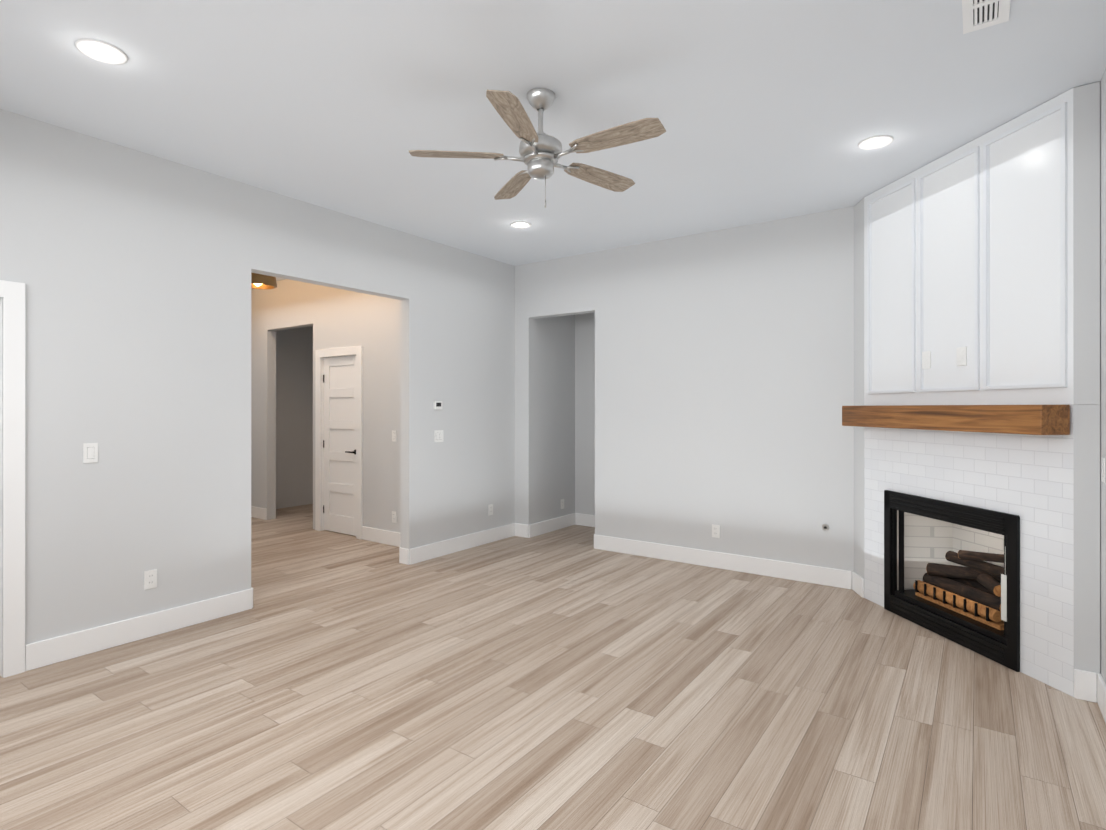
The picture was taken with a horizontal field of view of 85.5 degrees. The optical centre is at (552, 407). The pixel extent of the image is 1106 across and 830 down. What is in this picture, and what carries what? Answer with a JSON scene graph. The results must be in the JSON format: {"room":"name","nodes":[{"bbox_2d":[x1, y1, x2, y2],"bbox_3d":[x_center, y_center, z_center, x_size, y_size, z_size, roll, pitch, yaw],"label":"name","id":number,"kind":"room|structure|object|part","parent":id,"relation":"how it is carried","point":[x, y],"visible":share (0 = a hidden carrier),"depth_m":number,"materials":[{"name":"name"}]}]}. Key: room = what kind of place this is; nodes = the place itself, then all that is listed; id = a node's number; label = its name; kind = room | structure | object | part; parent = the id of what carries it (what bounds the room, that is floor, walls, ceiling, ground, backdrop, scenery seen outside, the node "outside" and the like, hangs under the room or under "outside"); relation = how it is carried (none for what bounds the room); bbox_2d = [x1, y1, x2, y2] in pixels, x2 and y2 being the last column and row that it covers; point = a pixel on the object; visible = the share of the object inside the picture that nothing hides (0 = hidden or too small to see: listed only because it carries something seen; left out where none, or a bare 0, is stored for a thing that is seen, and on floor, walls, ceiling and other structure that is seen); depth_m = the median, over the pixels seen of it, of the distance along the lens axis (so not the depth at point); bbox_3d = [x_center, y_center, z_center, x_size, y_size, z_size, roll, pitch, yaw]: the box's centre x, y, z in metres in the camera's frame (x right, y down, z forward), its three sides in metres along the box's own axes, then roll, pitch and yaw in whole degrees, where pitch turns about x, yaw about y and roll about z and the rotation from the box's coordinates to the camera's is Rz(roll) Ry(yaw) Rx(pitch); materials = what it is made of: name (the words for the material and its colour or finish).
{"room":"living room","nodes":[
{"label":"living room","id":0,"kind":"room"},
{"bbox_2d":[0,109,514,644],"bbox_3d":[-2.271,-0.075,4.285,0.120,3.050,6.180,0,0,35],"label":"wall","id":1,"kind":"structure","parent":0,"point":[132,269],"depth_m":3.90,"materials":[{"name":"grey paint"}]},
{"bbox_2d":[0,280,24,677],"bbox_3d":[-3.228,0.385,2.910,0.148,2.128,0.990,0,0,35],"label":"door frame","id":2,"kind":"structure","parent":1,"relation":"in","point":[12,631],"depth_m":3.23,"materials":[{"name":"white wood"}]},
{"bbox_2d":[83,443,97,462],"bbox_3d":[-2.728,0.269,3.530,0.008,0.115,0.070,0,0,35],"label":"light switch","id":3,"kind":"object","parent":1,"relation":"attached to","point":[90,452],"visible":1,"depth_m":3.53,"materials":[{"name":"white plastic"}]},
{"bbox_2d":[25,587,252,670],"bbox_3d":[-2.541,1.377,3.812,0.046,0.145,1.274,0,0,35],"label":"baseboard","id":4,"kind":"structure","parent":1,"relation":"attached to","point":[42,653],"depth_m":3.69,"materials":[{"name":"white wood"}]},
{"bbox_2d":[144,569,156,589],"bbox_3d":[-2.545,1.089,3.786,0.008,0.115,0.070,0,0,35],"label":"outlet","id":5,"kind":"object","parent":1,"relation":"attached to","point":[150,579],"visible":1,"depth_m":3.78,"materials":[{"name":"white plastic"}]},
{"bbox_2d":[397,546,400,562],"bbox_3d":[-1.306,1.378,5.735,0.046,0.145,0.416,0,0,35],"label":"baseboard","id":6,"kind":"structure","parent":1,"relation":"attached to","point":[397,546],"depth_m":5.57,"materials":[{"name":"white wood"}]},
{"bbox_2d":[434,401,441,408],"bbox_3d":[-1.113,-0.019,5.793,0.023,0.080,0.096,0,0,35],"label":"thermostat","id":7,"kind":"object","parent":1,"relation":"attached to","point":[437,404],"visible":0.98,"depth_m":5.78,"materials":[{"name":"white plastic"}]},
{"bbox_2d":[434,430,442,441],"bbox_3d":[-1.107,0.281,5.813,0.008,0.115,0.116,0,0,35],"label":"light switch","id":8,"kind":"object","parent":1,"relation":"attached to","point":[438,435],"visible":1,"depth_m":5.80,"materials":[{"name":"white plastic"}]},
{"bbox_2d":[401,523,516,564],"bbox_3d":[-0.888,1.378,6.137,0.050,0.145,1.556,0,0,35],"label":"baseboard","id":9,"kind":"structure","parent":1,"relation":"attached to","point":[434,550],"depth_m":5.99,"materials":[{"name":"white wood"}]},
{"bbox_2d":[488,504,492,515],"bbox_3d":[-0.668,1.101,6.432,0.008,0.115,0.070,0,0,35],"label":"outlet","id":10,"kind":"object","parent":1,"relation":"attached to","point":[490,509],"visible":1,"depth_m":6.42,"materials":[{"name":"white plastic"}]},
{"bbox_2d":[251,279,400,532],"bbox_3d":[-2.681,-0.074,7.077,3.780,3.050,0.120,0,0,35],"label":"wall","id":11,"kind":"structure","parent":0,"point":[295,325],"depth_m":7.14,"materials":[{"name":"grey paint"}]},
{"bbox_2d":[251,506,266,519],"bbox_3d":[-3.965,1.380,7.903,0.670,0.145,0.016,0,0,35],"label":"baseboard","id":12,"kind":"structure","parent":11,"relation":"attached to","point":[256,512],"depth_m":7.79,"materials":[{"name":"white wood"}]},
{"bbox_2d":[315,346,362,538],"bbox_3d":[-2.421,0.387,6.873,0.860,2.128,0.148,0,0,35],"label":"closet door","id":13,"kind":"structure","parent":11,"relation":"in","point":[339,442],"depth_m":6.89,"materials":[{"name":"white wood"}]},
{"bbox_3d":[-2.461,0.432,6.848,0.633,1.628,0.062,0,0,35],"label":"handle","id":14,"kind":"part","parent":13,"relation":"part of","materials":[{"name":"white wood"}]},
{"bbox_2d":[362,526,399,545],"bbox_3d":[-1.638,1.378,6.253,1.128,0.145,0.016,0,0,35],"label":"baseboard","id":15,"kind":"structure","parent":11,"relation":"attached to","point":[392,538],"depth_m":6.38,"materials":[{"name":"white wood"}]},
{"bbox_2d":[392,511,396,522],"bbox_3d":[-1.666,1.151,6.277,0.070,0.115,0.008,0,0,35],"label":"outlet","id":16,"kind":"object","parent":11,"relation":"attached to","point":[394,516],"visible":1,"depth_m":6.27,"materials":[{"name":"white plastic"}]},
{"bbox_2d":[392,430,396,441],"bbox_3d":[-1.666,0.301,6.278,0.070,0.115,0.008,0,0,35],"label":"light switch","id":17,"kind":"object","parent":11,"relation":"attached to","point":[394,436],"visible":1,"depth_m":6.27,"materials":[{"name":"white plastic"}]},
{"bbox_2d":[0,504,1105,829],"bbox_3d":[-1.563,1.500,4.431,8.905,0.100,7.240,0,0,35],"label":"floor","id":18,"kind":"structure","parent":0,"point":[568,678],"depth_m":2.84,"materials":[{"name":"brown wood"}]},
{"bbox_2d":[577,513,594,526],"bbox_3d":[2.130,1.378,6.093,4.565,0.145,0.016,0,0,35],"label":"baseboard","id":19,"kind":"structure","parent":18,"relation":"on","point":[582,519],"depth_m":7.31,"materials":[{"name":"white wood"}]},
{"bbox_2d":[842,82,1099,696],"bbox_3d":[2.872,-0.074,3.897,1.173,3.047,1.848,0,0,-9],"label":"fireplace","id":20,"kind":"object","parent":18,"relation":"on","point":[972,415],"visible":1,"depth_m":3.46,"materials":[{"name":"tile"}]},
{"bbox_2d":[852,571,1096,702],"bbox_3d":[2.497,1.377,3.841,0.070,0.145,1.852,0,0,-9],"label":"baseboard return","id":21,"kind":"object","parent":20,"relation":"attached to","point":[1085,685],"visible":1,"depth_m":2.96,"materials":[{"name":"white wood"}]},
{"bbox_2d":[0,0,1105,280],"bbox_3d":[-1.563,-1.650,4.433,8.905,0.100,7.240,0,0,35],"label":"ceiling","id":22,"kind":"structure","parent":0,"point":[766,110],"depth_m":3.05,"materials":[{"name":"paint"}]},
{"bbox_2d":[75,38,127,64],"bbox_3d":[-2.029,-1.597,2.692,0.190,0.008,0.190,0,0,35],"label":"recessed light","id":23,"kind":"object","parent":22,"relation":"in","point":[100,51],"visible":1,"depth_m":2.69,"materials":[{"name":"white plastic"}]},
{"bbox_2d":[251,272,276,288],"bbox_3d":[-2.540,-1.319,5.151,0.300,0.559,0.300,0,0,35],"label":"ceiling light","id":24,"kind":"object","parent":22,"relation":"hanging from","point":[260,281],"visible":0.38,"depth_m":5.08,"materials":[{"name":"brown metal"}]},
{"bbox_2d":[510,221,531,228],"bbox_3d":[-0.282,-1.596,5.241,0.190,0.008,0.190,0,0,35],"label":"recessed light","id":25,"kind":"object","parent":22,"relation":"in","point":[520,224],"visible":1,"depth_m":5.23,"materials":[{"name":"white plastic"}]},
{"bbox_2d":[409,88,665,207],"bbox_3d":[-0.025,-1.310,3.053,1.243,0.581,1.283,0,0,35],"label":"ceiling fan","id":26,"kind":"object","parent":22,"relation":"hanging from","point":[541,153],"visible":1,"depth_m":2.99,"materials":[{"name":"brown wood"}]},
{"bbox_3d":[-0.487,-1.283,3.039,0.470,0.032,0.136,0,0,-4],"label":"blade","id":27,"kind":"part","parent":26,"relation":"part of","materials":[{"name":"brown wood"}]},
{"bbox_3d":[-0.166,-1.284,2.656,0.136,0.032,0.470,0,0,14],"label":"blade","id":28,"kind":"part","parent":26,"relation":"part of","materials":[{"name":"brown wood"}]},
{"bbox_3d":[-0.222,-1.283,3.463,0.136,0.032,0.470,0,0,-22],"label":"blade","id":29,"kind":"part","parent":26,"relation":"part of","materials":[{"name":"brown wood"}]},
{"bbox_3d":[0.263,-1.283,3.342,0.470,0.032,0.136,0,0,-40],"label":"blade","id":30,"kind":"part","parent":26,"relation":"part of","materials":[{"name":"brown wood"}]},
{"bbox_3d":[0.297,-1.284,2.843,0.470,0.032,0.136,0,0,32],"label":"blade","id":31,"kind":"part","parent":26,"relation":"part of","materials":[{"name":"brown wood"}]},
{"bbox_2d":[858,135,893,149],"bbox_3d":[1.946,-1.597,3.611,0.190,0.008,0.190,0,0,35],"label":"recessed light","id":32,"kind":"object","parent":22,"relation":"in","point":[875,142],"visible":0.98,"depth_m":3.61,"materials":[{"name":"white glass"}]},
{"bbox_2d":[962,0,1010,33],"bbox_3d":[1.707,-1.596,2.358,0.155,0.012,0.360,0,0,35],"label":"ceiling vent","id":33,"kind":"object","parent":22,"relation":"in","point":[978,14],"visible":0.98,"depth_m":2.42,"materials":[{"name":"white metal"}]},
{"bbox_2d":[515,206,853,570],"bbox_3d":[1.544,-0.075,5.441,5.005,3.050,0.120,0,0,35],"label":"wall","id":34,"kind":"structure","parent":0,"point":[688,391],"depth_m":5.48,"materials":[{"name":"grey paint"}]},
{"bbox_2d":[525,513,576,537],"bbox_3d":[-0.009,1.379,7.010,0.024,0.145,0.916,0,0,35],"label":"baseboard","id":35,"kind":"structure","parent":34,"relation":"attached to","point":[550,525],"depth_m":6.97,"materials":[{"name":"white wood"}]},
{"bbox_2d":[561,499,563,508],"bbox_3d":[0.115,1.162,7.189,0.008,0.115,0.070,0,0,35],"label":"outlet","id":36,"kind":"object","parent":34,"relation":"attached to","point":[562,503],"visible":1,"depth_m":7.19,"materials":[{"name":"white plastic"}]},
{"bbox_2d":[712,524,719,537],"bbox_3d":[1.472,1.120,5.412,0.070,0.115,0.008,0,0,35],"label":"outlet","id":37,"kind":"object","parent":34,"relation":"attached to","point":[715,531],"visible":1,"depth_m":5.41,"materials":[{"name":"white plastic"}]},
{"bbox_2d":[594,534,851,588],"bbox_3d":[1.405,1.378,5.473,2.411,0.145,0.046,0,0,35],"label":"baseboard","id":38,"kind":"structure","parent":34,"relation":"attached to","point":[826,576],"depth_m":5.32,"materials":[{"name":"white wood"}]},
{"bbox_2d":[822,524,828,530],"bbox_3d":[2.219,0.980,4.875,0.056,0.056,0.019,0,0,35],"label":"gas valve","id":39,"kind":"object","parent":34,"relation":"attached to","point":[825,527],"visible":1,"depth_m":4.87,"materials":[{"name":"silver metal"}]},
{"bbox_2d":[1095,68,1105,683],"bbox_3d":[1.713,-0.078,1.458,0.120,3.050,6.180,0,0,35],"label":"wall","id":40,"kind":"structure","parent":0,"point":[1102,404],"depth_m":2.88,"materials":[{"name":"grey paint"}]},
{"bbox_2d":[1097,673,1105,722],"bbox_3d":[1.317,1.375,1.016,0.016,0.145,4.703,0,0,35],"label":"baseboard","id":41,"kind":"structure","parent":40,"relation":"attached to","point":[1101,686],"depth_m":2.83,"materials":[{"name":"white wood"}]},
{"bbox_2d":[1101,457,1104,482],"bbox_3d":[2.627,0.298,2.857,0.008,0.115,0.070,0,0,35],"label":"light switch","id":42,"kind":"object","parent":40,"relation":"attached to","point":[1102,469],"visible":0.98,"depth_m":2.84,"materials":[{"name":"white plastic"}]}
]}

